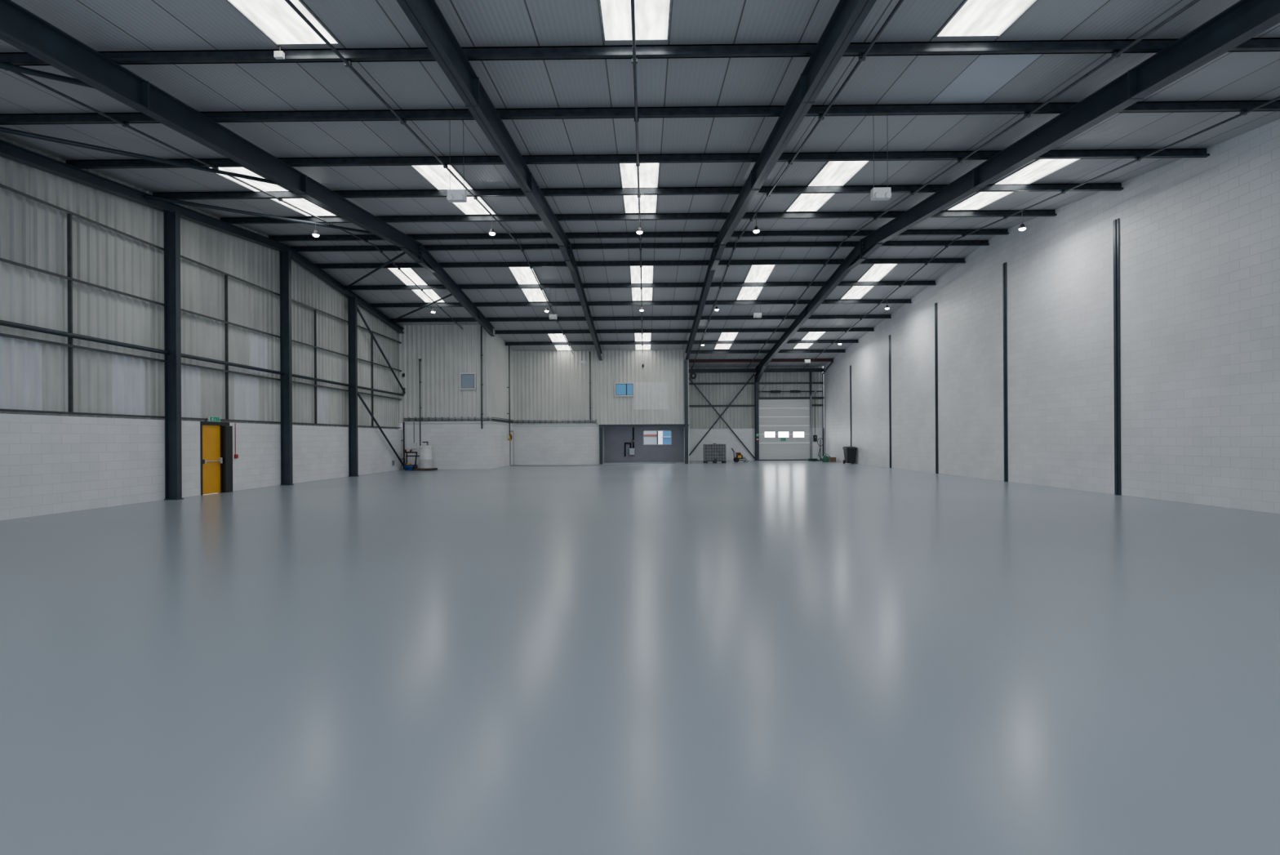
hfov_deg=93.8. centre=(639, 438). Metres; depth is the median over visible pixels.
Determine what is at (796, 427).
door
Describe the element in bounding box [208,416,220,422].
exit sign
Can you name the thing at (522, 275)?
skylight
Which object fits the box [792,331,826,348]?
skylight
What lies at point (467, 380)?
window
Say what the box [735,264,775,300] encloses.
skylight
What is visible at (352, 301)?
steel column
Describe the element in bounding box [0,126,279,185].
brace
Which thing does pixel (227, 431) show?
post
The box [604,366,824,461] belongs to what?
wall
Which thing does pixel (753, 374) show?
brace
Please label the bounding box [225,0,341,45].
skylight
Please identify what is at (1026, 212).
purlin
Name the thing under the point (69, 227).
wall post
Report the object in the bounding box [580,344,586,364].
emergency light
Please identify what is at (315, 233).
ceiling lamp
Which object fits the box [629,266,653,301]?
skylight
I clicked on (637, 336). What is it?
skylight
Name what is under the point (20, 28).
ceiling beam
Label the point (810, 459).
garden hose
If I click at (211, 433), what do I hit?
door
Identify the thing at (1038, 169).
skylight
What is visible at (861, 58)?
conduit
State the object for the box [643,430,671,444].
window
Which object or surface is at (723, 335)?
skylight
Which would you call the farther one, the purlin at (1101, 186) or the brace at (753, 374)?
the brace at (753, 374)
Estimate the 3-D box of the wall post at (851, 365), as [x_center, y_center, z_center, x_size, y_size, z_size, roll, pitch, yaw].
[13.152,-1.529,37.387,0.070,6.100,0.190,0,0,0]
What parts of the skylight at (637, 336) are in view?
pane, pane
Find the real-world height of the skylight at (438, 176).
0.550 m
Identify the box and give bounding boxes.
[273,45,284,59]
[411,422,417,448]
[828,456,835,462]
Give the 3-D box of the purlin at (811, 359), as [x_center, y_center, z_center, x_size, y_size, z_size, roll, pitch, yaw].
[8.165,-5.340,40.925,10.020,0.196,0.160,0,0,0]
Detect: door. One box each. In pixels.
[200,421,229,495]
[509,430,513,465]
[758,371,823,460]
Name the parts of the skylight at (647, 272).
trim, pane, pane, trim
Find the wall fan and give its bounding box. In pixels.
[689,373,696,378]
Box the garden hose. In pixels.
[808,457,817,461]
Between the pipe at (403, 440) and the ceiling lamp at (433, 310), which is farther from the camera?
the pipe at (403, 440)
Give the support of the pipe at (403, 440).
attached to the wall at (548, 385)
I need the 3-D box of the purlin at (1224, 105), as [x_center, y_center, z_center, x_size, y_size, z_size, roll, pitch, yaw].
[-0.213,-6.191,11.377,26.250,0.196,0.160,0,0,0]
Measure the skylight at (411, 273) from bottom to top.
0.529 m
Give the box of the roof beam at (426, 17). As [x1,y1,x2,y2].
[395,0,602,359]
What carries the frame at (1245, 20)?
on the floor
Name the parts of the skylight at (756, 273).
trim, pane, pane, trim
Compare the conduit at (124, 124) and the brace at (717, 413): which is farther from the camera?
the brace at (717, 413)
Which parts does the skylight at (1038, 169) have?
pane, pane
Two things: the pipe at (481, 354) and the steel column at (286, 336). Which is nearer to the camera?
the steel column at (286, 336)
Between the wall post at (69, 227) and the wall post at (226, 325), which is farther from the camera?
the wall post at (226, 325)
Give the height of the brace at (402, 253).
0.537 m
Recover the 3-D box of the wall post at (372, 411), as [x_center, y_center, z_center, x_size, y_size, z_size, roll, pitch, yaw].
[-13.093,-2.921,29.315,0.080,4.600,0.040,0,0,0]
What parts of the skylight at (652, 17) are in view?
trim, trim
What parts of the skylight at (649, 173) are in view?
trim, pane, pane, trim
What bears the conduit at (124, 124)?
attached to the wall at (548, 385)
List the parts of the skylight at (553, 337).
pane, pane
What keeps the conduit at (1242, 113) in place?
attached to the ceiling
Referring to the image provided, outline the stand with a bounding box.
[817,437,823,460]
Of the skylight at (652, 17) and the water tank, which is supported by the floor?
the water tank
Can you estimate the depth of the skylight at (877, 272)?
26.21 m
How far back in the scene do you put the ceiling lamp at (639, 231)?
17.96 m
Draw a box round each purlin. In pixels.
[0,37,1279,66]
[0,100,1279,124]
[66,148,1209,168]
[152,182,1123,199]
[220,209,1057,223]
[268,229,1008,241]
[290,240,989,251]
[314,257,965,268]
[345,280,936,289]
[370,298,911,307]
[391,314,891,322]
[494,327,874,333]
[505,339,858,345]
[688,358,833,362]
[690,349,845,353]
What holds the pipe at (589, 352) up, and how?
attached to the wall at (548, 385)
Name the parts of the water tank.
lid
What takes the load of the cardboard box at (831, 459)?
on the floor
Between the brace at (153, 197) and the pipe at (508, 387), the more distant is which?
the pipe at (508, 387)
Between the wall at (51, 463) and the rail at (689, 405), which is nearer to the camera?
the wall at (51, 463)
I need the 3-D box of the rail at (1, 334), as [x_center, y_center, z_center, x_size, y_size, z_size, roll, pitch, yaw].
[-13.197,-2.151,15.405,0.105,0.060,34.580,0,0,0]
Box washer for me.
[731,448,748,462]
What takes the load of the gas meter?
attached to the wall at (741, 420)
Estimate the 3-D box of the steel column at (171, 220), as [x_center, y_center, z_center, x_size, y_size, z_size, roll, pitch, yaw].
[-12.940,-2.304,16.613,0.359,7.962,0.240,0,0,0]
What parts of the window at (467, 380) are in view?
frame, pane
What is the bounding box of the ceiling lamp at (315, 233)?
[312,217,319,237]
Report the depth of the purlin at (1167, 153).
13.77 m
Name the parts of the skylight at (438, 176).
trim, pane, trim, pane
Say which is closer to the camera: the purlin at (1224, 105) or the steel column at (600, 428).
the purlin at (1224, 105)
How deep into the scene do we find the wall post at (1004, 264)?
21.31 m
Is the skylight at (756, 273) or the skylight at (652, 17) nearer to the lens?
the skylight at (652, 17)
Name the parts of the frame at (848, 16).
apex plate, splice plate, splice plate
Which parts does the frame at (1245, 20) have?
splice plate, apex plate, splice plate, splice plate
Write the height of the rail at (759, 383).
0.120 m
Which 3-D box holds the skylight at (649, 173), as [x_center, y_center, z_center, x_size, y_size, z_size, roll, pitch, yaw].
[0.001,-6.814,16.325,1.000,0.550,4.850,0,0,0]
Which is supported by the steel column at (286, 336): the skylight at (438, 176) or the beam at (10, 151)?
the beam at (10, 151)
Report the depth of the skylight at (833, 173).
15.78 m
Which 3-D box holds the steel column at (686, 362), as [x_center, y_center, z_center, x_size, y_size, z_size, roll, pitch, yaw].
[2.941,-1.721,38.046,0.200,6.606,0.260,0,0,0]
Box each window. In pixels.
[459,372,475,389]
[614,382,634,396]
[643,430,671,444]
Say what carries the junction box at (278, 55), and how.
attached to the purlin at (1256, 44)
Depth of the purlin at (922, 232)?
21.27 m
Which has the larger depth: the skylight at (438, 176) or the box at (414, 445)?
the box at (414, 445)
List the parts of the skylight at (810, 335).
pane, pane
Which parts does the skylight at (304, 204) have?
pane, trim, pane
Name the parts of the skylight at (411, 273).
trim, pane, trim, pane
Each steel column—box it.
[163,210,183,499]
[279,250,293,484]
[347,297,359,476]
[599,426,602,464]
[684,359,688,463]
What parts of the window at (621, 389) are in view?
pane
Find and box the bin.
[842,446,857,463]
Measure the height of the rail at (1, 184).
0.060 m
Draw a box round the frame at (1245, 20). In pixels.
[754,0,1279,460]
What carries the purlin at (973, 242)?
on the frame at (848, 16)
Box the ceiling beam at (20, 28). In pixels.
[0,0,494,336]
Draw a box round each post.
[66,213,73,412]
[222,425,232,492]
[224,275,228,419]
[314,309,316,423]
[370,332,373,426]
[849,364,851,446]
[888,334,891,467]
[934,302,938,473]
[1002,262,1008,481]
[1112,217,1121,495]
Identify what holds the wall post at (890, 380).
on the floor
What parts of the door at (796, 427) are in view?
vision pane, vision pane, panel, panel, panel, panel, panel, panel, panel, vision pane, post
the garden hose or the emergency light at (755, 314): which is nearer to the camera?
the emergency light at (755, 314)
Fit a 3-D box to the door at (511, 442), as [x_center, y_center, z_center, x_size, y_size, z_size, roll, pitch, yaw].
[-8.077,0.569,37.822,0.082,2.160,0.900,0,0,0]
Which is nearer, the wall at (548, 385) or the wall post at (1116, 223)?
the wall post at (1116, 223)
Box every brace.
[0,62,95,88]
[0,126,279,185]
[145,195,374,235]
[343,252,405,289]
[356,302,405,394]
[357,391,405,469]
[390,293,452,322]
[688,373,754,456]
[688,377,755,458]
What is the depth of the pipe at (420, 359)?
32.52 m
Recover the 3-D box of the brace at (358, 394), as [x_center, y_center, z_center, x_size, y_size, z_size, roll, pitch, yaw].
[-12.813,-0.333,29.818,0.100,3.980,5.710,0,0,0]
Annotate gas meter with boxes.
[624,426,635,456]
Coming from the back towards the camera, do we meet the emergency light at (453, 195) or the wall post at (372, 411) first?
the wall post at (372, 411)
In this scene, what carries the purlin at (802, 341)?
on the frame at (848, 16)
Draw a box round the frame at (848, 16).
[684,0,876,359]
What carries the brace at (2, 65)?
attached to the ceiling beam at (20, 28)
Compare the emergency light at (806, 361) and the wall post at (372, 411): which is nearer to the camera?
the wall post at (372, 411)
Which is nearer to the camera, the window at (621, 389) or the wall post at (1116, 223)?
the wall post at (1116, 223)
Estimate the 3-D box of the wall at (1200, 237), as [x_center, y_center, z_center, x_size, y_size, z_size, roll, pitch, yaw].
[13.011,-2.978,20.487,0.001,9.000,45.200,0,0,0]
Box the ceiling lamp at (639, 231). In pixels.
[636,214,642,234]
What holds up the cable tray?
attached to the wall at (548, 385)
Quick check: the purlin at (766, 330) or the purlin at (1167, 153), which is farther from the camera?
the purlin at (766, 330)
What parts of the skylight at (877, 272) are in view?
trim, pane, pane, trim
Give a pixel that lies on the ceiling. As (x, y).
(101, 25)
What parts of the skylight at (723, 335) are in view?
pane, pane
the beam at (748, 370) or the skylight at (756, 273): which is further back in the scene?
the beam at (748, 370)
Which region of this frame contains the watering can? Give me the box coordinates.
[817,453,829,462]
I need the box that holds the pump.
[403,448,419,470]
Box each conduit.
[4,69,462,328]
[284,0,573,354]
[630,0,643,353]
[691,0,903,369]
[746,0,1199,368]
[802,96,1279,368]
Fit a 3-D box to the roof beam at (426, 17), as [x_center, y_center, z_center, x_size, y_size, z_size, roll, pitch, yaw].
[-2.676,-5.698,18.149,0.220,2.972,40.250,0,0,0]
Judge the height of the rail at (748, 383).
0.120 m
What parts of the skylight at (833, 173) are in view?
trim, pane, pane, trim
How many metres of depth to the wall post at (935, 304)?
26.36 m
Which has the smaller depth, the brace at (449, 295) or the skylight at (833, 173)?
the skylight at (833, 173)
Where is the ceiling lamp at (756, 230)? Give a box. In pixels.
[753,213,759,233]
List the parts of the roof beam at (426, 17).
splice plate, splice plate, apex plate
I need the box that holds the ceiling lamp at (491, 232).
[488,216,495,235]
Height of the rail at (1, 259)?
0.060 m
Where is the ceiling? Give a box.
[0,0,1279,367]
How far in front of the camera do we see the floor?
4.19 m
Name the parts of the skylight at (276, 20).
trim, trim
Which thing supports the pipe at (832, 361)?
on the floor
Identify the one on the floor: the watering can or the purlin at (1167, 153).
the watering can
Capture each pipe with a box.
[401,422,404,463]
[418,358,421,445]
[480,325,483,428]
[506,345,511,435]
[589,351,591,419]
[822,360,833,455]
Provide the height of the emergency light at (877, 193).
1.605 m
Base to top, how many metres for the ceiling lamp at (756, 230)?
0.617 m
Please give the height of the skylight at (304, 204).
0.550 m
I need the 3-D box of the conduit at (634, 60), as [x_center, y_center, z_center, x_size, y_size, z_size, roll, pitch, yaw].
[0.004,-6.064,19.625,0.090,2.250,37.255,0,0,0]
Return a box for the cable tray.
[403,416,598,424]
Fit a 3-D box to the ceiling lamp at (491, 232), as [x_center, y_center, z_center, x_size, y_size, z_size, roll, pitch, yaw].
[-4.452,-6.435,18.039,0.180,0.617,0.180,0,0,0]
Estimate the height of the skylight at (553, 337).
0.497 m
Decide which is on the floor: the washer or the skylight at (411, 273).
the washer
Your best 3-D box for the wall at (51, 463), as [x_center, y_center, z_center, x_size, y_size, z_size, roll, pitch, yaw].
[-13.241,-2.820,15.666,0.220,8.999,35.100,0,0,0]
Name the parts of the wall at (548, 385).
ledge trim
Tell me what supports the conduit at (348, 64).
attached to the ceiling
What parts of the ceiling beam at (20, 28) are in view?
splice plate, splice plate, apex plate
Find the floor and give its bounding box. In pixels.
[0,460,1279,854]
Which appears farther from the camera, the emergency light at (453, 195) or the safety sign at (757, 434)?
the safety sign at (757, 434)
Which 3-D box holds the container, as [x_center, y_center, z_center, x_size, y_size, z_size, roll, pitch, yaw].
[4.898,0.931,39.335,1.384,1.280,1.172,0,0,0]
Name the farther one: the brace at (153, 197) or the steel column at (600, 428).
the steel column at (600, 428)
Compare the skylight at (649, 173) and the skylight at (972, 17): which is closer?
the skylight at (972, 17)
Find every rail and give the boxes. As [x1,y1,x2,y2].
[0,183,401,343]
[0,257,401,371]
[0,320,404,395]
[0,333,401,399]
[0,408,400,427]
[688,382,754,384]
[688,404,754,406]
[758,382,822,384]
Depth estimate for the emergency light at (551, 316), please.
26.56 m
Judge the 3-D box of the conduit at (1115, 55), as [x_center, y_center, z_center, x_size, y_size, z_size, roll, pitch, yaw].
[7.404,-6.103,21.886,0.090,2.261,41.905,0,0,0]
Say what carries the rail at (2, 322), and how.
attached to the steel column at (286, 336)
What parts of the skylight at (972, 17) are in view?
trim, trim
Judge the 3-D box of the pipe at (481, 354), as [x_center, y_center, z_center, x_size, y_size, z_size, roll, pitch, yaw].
[-8.594,-3.336,32.566,0.120,5.575,0.180,0,0,0]
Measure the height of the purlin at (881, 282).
0.196 m
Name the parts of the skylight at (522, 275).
trim, pane, pane, trim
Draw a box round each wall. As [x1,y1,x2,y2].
[0,135,402,520]
[398,324,688,469]
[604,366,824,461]
[823,119,1279,514]
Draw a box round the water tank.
[413,441,437,470]
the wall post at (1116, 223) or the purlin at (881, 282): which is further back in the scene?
the purlin at (881, 282)
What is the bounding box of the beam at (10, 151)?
[0,139,404,333]
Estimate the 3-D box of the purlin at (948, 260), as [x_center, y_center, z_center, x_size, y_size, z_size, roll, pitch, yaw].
[-0.107,-7.061,24.146,26.250,0.196,0.160,0,0,0]
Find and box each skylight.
[208,167,337,216]
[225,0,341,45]
[387,267,445,302]
[410,164,497,214]
[508,266,549,302]
[547,333,572,350]
[598,0,671,41]
[618,163,660,213]
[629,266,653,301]
[634,333,651,350]
[713,332,738,349]
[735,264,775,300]
[784,160,870,212]
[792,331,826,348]
[840,263,897,299]
[933,0,1039,37]
[945,159,1079,210]
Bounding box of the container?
[702,443,726,462]
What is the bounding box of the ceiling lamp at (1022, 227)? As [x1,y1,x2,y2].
[1018,211,1026,231]
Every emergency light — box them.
[447,119,466,202]
[549,314,557,319]
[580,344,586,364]
[753,286,761,317]
[804,342,810,363]
[870,144,891,200]
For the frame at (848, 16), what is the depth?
10.46 m
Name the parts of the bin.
lid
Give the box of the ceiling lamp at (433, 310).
[431,301,435,313]
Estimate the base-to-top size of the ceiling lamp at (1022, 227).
0.617 m
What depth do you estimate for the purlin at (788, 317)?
31.37 m
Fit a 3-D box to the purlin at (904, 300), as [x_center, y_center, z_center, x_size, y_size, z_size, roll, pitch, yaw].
[-0.062,-6.551,28.996,26.250,0.196,0.160,0,0,0]
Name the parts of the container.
tank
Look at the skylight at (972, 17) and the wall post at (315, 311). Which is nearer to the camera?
the skylight at (972, 17)
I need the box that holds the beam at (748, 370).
[688,368,823,373]
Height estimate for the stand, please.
1.590 m
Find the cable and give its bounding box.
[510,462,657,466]
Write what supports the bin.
on the floor
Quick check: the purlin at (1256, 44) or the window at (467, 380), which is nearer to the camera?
the purlin at (1256, 44)
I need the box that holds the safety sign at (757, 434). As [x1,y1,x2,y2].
[755,433,759,440]
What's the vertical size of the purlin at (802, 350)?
0.196 m
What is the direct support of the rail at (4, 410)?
attached to the wall at (51, 463)
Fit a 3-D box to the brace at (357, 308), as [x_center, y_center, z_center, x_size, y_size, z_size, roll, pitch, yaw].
[-12.837,-4.308,29.818,0.100,3.730,5.710,0,0,0]

